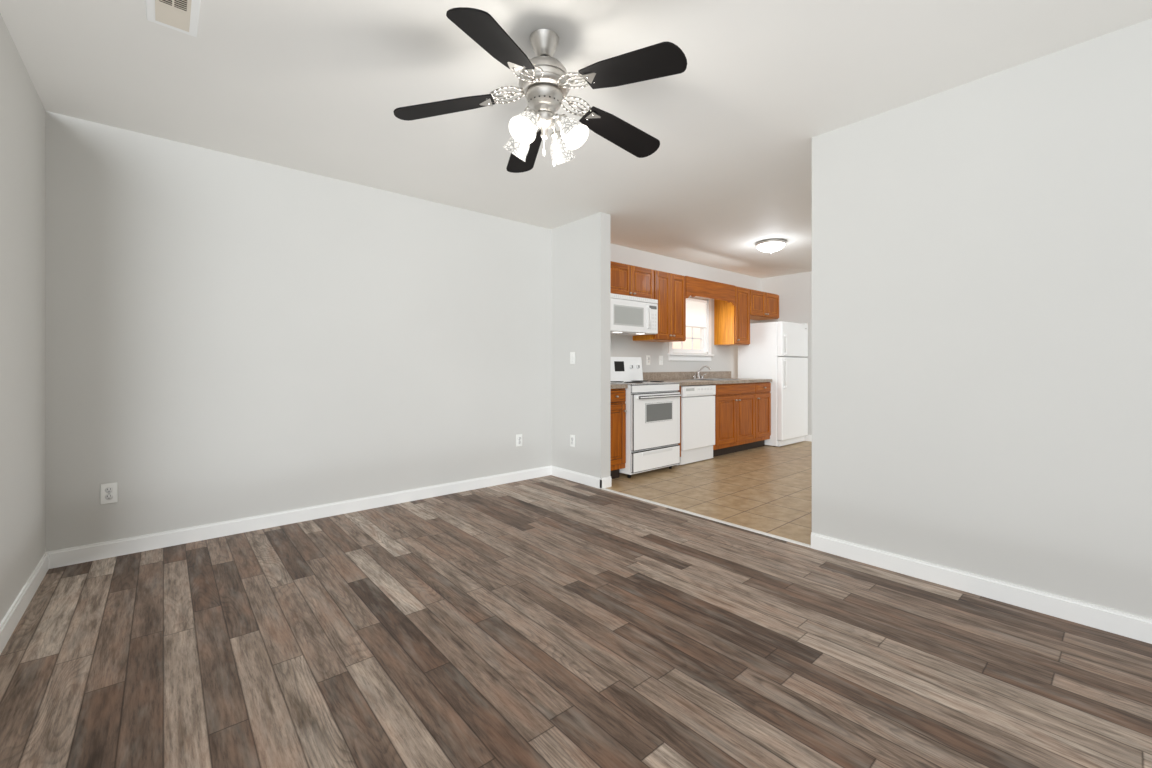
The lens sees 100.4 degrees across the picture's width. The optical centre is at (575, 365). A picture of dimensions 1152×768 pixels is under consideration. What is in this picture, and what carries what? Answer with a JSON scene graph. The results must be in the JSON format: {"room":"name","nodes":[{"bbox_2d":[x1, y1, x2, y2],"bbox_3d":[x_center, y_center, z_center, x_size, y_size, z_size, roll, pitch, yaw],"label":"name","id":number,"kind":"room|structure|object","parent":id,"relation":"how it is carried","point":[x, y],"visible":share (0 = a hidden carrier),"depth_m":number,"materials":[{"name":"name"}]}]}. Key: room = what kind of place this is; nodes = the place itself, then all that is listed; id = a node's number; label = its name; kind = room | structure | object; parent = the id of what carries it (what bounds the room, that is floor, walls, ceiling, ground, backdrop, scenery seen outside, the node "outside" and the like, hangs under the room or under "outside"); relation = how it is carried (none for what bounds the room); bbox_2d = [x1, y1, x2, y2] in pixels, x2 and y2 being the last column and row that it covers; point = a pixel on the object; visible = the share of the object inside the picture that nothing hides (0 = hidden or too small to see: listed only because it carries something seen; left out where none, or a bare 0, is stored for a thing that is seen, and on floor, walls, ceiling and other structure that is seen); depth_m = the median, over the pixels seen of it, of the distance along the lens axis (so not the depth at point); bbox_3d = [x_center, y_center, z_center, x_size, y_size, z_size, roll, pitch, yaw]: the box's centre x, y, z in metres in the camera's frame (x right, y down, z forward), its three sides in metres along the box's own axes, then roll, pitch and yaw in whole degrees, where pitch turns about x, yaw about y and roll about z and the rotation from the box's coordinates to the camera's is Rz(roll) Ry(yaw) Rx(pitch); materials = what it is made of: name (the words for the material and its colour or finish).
{"room":"empty living room","nodes":[
{"label":"empty living room","id":0,"kind":"room"},
{"bbox_2d":[0,13,45,622],"bbox_3d":[-0.993,-0.140,0.326,0.120,2.460,5.830,0,0,-41],"label":"wall","id":1,"kind":"structure","parent":0,"point":[12,67],"depth_m":2.14,"materials":[{"name":"grey paint"}]},
{"bbox_2d":[46,111,760,551],"bbox_3d":[-0.014,-0.140,5.092,7.820,2.460,0.120,0,0,-41],"label":"wall","id":2,"kind":"structure","parent":0,"point":[229,336],"depth_m":3.25,"materials":[{"name":"grey paint"}]},
{"bbox_2d":[100,482,117,503],"bbox_3d":[-2.659,0.725,2.731,0.070,0.115,0.008,0,0,-41],"label":"outlet","id":3,"kind":"object","parent":2,"relation":"attached to","point":[108,491],"visible":1,"depth_m":2.73,"materials":[{"name":"white plastic"}]},
{"bbox_2d":[516,434,521,446],"bbox_3d":[-0.538,0.705,4.554,0.070,0.115,0.008,0,0,-41],"label":"outlet","id":4,"kind":"object","parent":2,"relation":"attached to","point":[518,436],"visible":1,"depth_m":4.55,"materials":[{"name":"white plastic"}]},
{"bbox_2d":[610,261,653,298],"bbox_3d":[0.373,-0.685,5.100,1.069,0.780,0.367,0,0,-41],"label":"upper cabinet","id":5,"kind":"object","parent":2,"relation":"attached to","point":[625,279],"visible":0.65,"depth_m":5.09,"materials":[{"name":"brown wood"}]},
{"bbox_2d":[610,293,657,335],"bbox_3d":[0.508,-0.540,5.179,0.755,0.384,0.425,0,0,-41],"label":"microwave","id":6,"kind":"object","parent":5,"relation":"attached to","point":[629,315],"visible":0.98,"depth_m":5.04,"materials":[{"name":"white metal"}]},
{"bbox_2d":[646,355,649,364],"bbox_3d":[0.870,-0.070,5.766,0.070,0.115,0.008,0,0,-41],"label":"outlet","id":7,"kind":"object","parent":2,"relation":"attached to","point":[647,356],"visible":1,"depth_m":5.76,"materials":[{"name":"white plastic"}]},
{"bbox_2d":[633,270,685,341],"bbox_3d":[0.999,-0.685,5.639,0.576,0.780,0.367,0,0,-41],"label":"upper cabinet","id":8,"kind":"object","parent":2,"relation":"attached to","point":[669,288],"visible":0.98,"depth_m":5.52,"materials":[{"name":"brown wood"}]},
{"bbox_2d":[685,276,735,305],"bbox_3d":[1.720,-0.943,6.077,1.084,0.265,0.018,0,0,-41],"label":"window valance","id":9,"kind":"object","parent":8,"relation":"attached to","point":[698,287],"visible":1,"depth_m":6.04,"materials":[{"name":"brown wood"}]},
{"bbox_2d":[659,356,662,364],"bbox_3d":[1.056,-0.070,5.919,0.070,0.115,0.018,0,0,-41],"label":"outlet","id":10,"kind":"object","parent":2,"relation":"attached to","point":[660,357],"visible":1,"depth_m":5.91,"materials":[{"name":"white plastic"}]},
{"bbox_2d":[667,295,713,360],"bbox_3d":[1.488,-0.522,6.345,0.960,0.905,0.160,0,0,-41],"label":"kitchen window","id":11,"kind":"structure","parent":2,"relation":"in","point":[705,333],"depth_m":6.48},
{"bbox_2d":[686,298,706,327],"bbox_3d":[1.499,-0.690,6.331,0.746,0.400,0.040,0,0,-41],"label":"window blinds","id":12,"kind":"object","parent":11,"relation":"attached to","point":[695,309],"visible":0.68,"depth_m":6.43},
{"bbox_2d":[714,286,749,345],"bbox_3d":[2.187,-0.685,6.660,0.378,0.780,0.367,0,0,-41],"label":"upper cabinet","id":13,"kind":"object","parent":2,"relation":"attached to","point":[731,323],"visible":0.99,"depth_m":6.55,"materials":[{"name":"brown wood"}]},
{"bbox_2d":[750,289,778,319],"bbox_3d":[2.649,-0.892,7.059,0.837,0.365,0.367,0,0,-41],"label":"upper cabinet","id":14,"kind":"object","parent":2,"relation":"attached to","point":[763,305],"visible":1,"depth_m":6.95,"materials":[{"name":"brown wood"}]},
{"bbox_2d":[0,441,1151,767],"bbox_3d":[1.887,1.130,2.882,7.820,0.080,5.950,0,0,-41],"label":"floor","id":15,"kind":"structure","parent":0,"point":[550,621],"depth_m":1.83,"materials":[{"name":"brown wood"}]},
{"bbox_2d":[610,388,626,478],"bbox_3d":[0.181,0.652,4.742,0.311,0.875,0.661,0,0,-41],"label":"base cabinet","id":16,"kind":"object","parent":15,"relation":"on","point":[618,410],"visible":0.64,"depth_m":4.55,"materials":[{"name":"brown wood"}]},
{"bbox_2d":[610,357,680,477],"bbox_3d":[0.616,0.495,5.057,0.746,1.190,0.725,0,0,-41],"label":"stove","id":17,"kind":"object","parent":15,"relation":"on","point":[652,407],"visible":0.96,"depth_m":4.80,"materials":[{"name":"white metal"}]},
{"bbox_2d":[678,385,715,464],"bbox_3d":[1.201,0.656,5.625,0.619,0.868,0.611,0,0,-41],"label":"dishwasher","id":18,"kind":"object","parent":15,"relation":"on","point":[697,401],"visible":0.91,"depth_m":5.38,"materials":[{"name":"white metal"}]},
{"bbox_2d":[600,488,810,547],"bbox_3d":[0.820,1.086,3.574,0.036,0.008,1.830,0,0,-41],"label":"trim","id":19,"kind":"structure","parent":15,"relation":"on","point":[606,489],"depth_m":3.37,"materials":[{"name":"white wood"}]},
{"bbox_2d":[678,382,770,456],"bbox_3d":[1.662,0.652,6.015,2.065,0.875,0.661,0,0,-41],"label":"base cabinet","id":20,"kind":"object","parent":15,"relation":"on","point":[742,410],"visible":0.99,"depth_m":5.99,"materials":[{"name":"brown wood"}]},
{"bbox_2d":[610,371,771,388],"bbox_3d":[1.246,0.144,5.673,3.141,0.138,0.637,0,0,-41],"label":"countertop","id":21,"kind":"structure","parent":20,"relation":"on","point":[712,377],"depth_m":5.98,"materials":[{"name":"laminate"}]},
{"bbox_2d":[691,366,710,378],"bbox_3d":[1.666,0.084,6.268,0.264,0.179,0.215,0,0,-41],"label":"faucet","id":22,"kind":"object","parent":21,"relation":"on","point":[698,373],"visible":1,"depth_m":6.30,"materials":[{"name":"silver metal"}]},
{"bbox_2d":[738,321,807,446],"bbox_3d":[2.834,0.239,6.864,0.780,1.701,0.689,0,0,-41],"label":"refrigerator","id":23,"kind":"object","parent":15,"relation":"on","point":[776,351],"visible":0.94,"depth_m":6.57,"materials":[{"name":"white metal"}]},
{"bbox_2d":[0,0,1151,278],"bbox_3d":[1.887,-1.420,2.882,7.820,0.100,5.950,0,0,-41],"label":"ceiling","id":24,"kind":"structure","parent":0,"point":[310,86],"depth_m":2.33,"materials":[{"name":"paint"}]},
{"bbox_2d":[146,0,200,36],"bbox_3d":[-1.495,-1.359,1.781,0.155,0.021,0.410,0,0,-41],"label":"ceiling vent","id":25,"kind":"object","parent":24,"relation":"in","point":[182,16],"visible":1,"depth_m":1.85,"materials":[{"name":"white metal"}]},
{"bbox_2d":[393,7,686,172],"bbox_3d":[-0.096,-1.101,2.018,1.187,0.536,1.204,0,0,-41],"label":"fan","id":26,"kind":"object","parent":24,"relation":"hanging from","point":[544,81],"visible":1,"depth_m":1.94,"materials":[{"name":"black wood"}]},
{"bbox_2d":[755,239,786,253],"bbox_3d":[2.158,-1.306,5.312,0.320,0.125,0.320,0,0,-41],"label":"kitchen light","id":27,"kind":"object","parent":24,"relation":"attached to","point":[769,245],"visible":1,"depth_m":5.21,"materials":[{"name":"white glass"}]},
{"bbox_2d":[551,212,609,477],"bbox_3d":[0.032,-0.140,4.578,0.120,2.460,0.720,0,0,-41],"label":"wall","id":28,"kind":"structure","parent":0,"point":[580,249],"depth_m":4.46,"materials":[{"name":"grey paint"}]},
{"bbox_2d":[570,434,574,446],"bbox_3d":[-0.033,0.710,4.553,0.008,0.115,0.070,0,0,-41],"label":"outlet","id":29,"kind":"object","parent":28,"relation":"attached to","point":[572,437],"visible":1,"depth_m":4.55,"materials":[{"name":"white plastic"}]},
{"bbox_2d":[570,352,574,363],"bbox_3d":[-0.037,-0.075,4.549,0.018,0.115,0.070,0,0,-41],"label":"switch","id":30,"kind":"object","parent":28,"relation":"attached to","point":[572,354],"visible":1,"depth_m":4.55,"materials":[{"name":"white plastic"}]},
{"bbox_2d":[761,271,811,434],"bbox_3d":[3.814,-0.140,6.545,0.120,2.460,2.670,0,0,-41],"label":"wall","id":31,"kind":"structure","parent":0,"point":[794,291],"depth_m":7.08,"materials":[{"name":"grey paint"}]},
{"bbox_2d":[805,435,811,441],"bbox_3d":[3.725,1.044,6.548,0.013,0.092,2.550,0,0,-41],"label":"baseboard","id":32,"kind":"structure","parent":31,"relation":"attached to","point":[808,437],"depth_m":6.95,"materials":[{"name":"white wood"}]},
{"bbox_2d":[812,18,1151,618],"bbox_3d":[2.491,-0.140,1.720,0.120,2.460,3.160,0,0,-41],"label":"wall","id":33,"kind":"structure","parent":0,"point":[982,247],"depth_m":2.23,"materials":[{"name":"grey paint"}]},
{"bbox_2d":[0,466,1151,653],"bbox_3d":[0.359,1.044,1.569,3.550,0.092,5.710,0,0,-41],"label":"baseboard","id":34,"kind":"structure","parent":33,"relation":"attached to","point":[1139,628],"depth_m":2.65,"materials":[{"name":"white wood"}]},
{"label":"outside","id":35,"kind":"structure","parent":0,"visible":0},
{"bbox_2d":[673,327,699,349],"bbox_3d":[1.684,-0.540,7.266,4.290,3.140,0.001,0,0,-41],"label":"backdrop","id":36,"kind":"structure","parent":35,"point":[687,344],"depth_m":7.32,"materials":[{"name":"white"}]}
]}

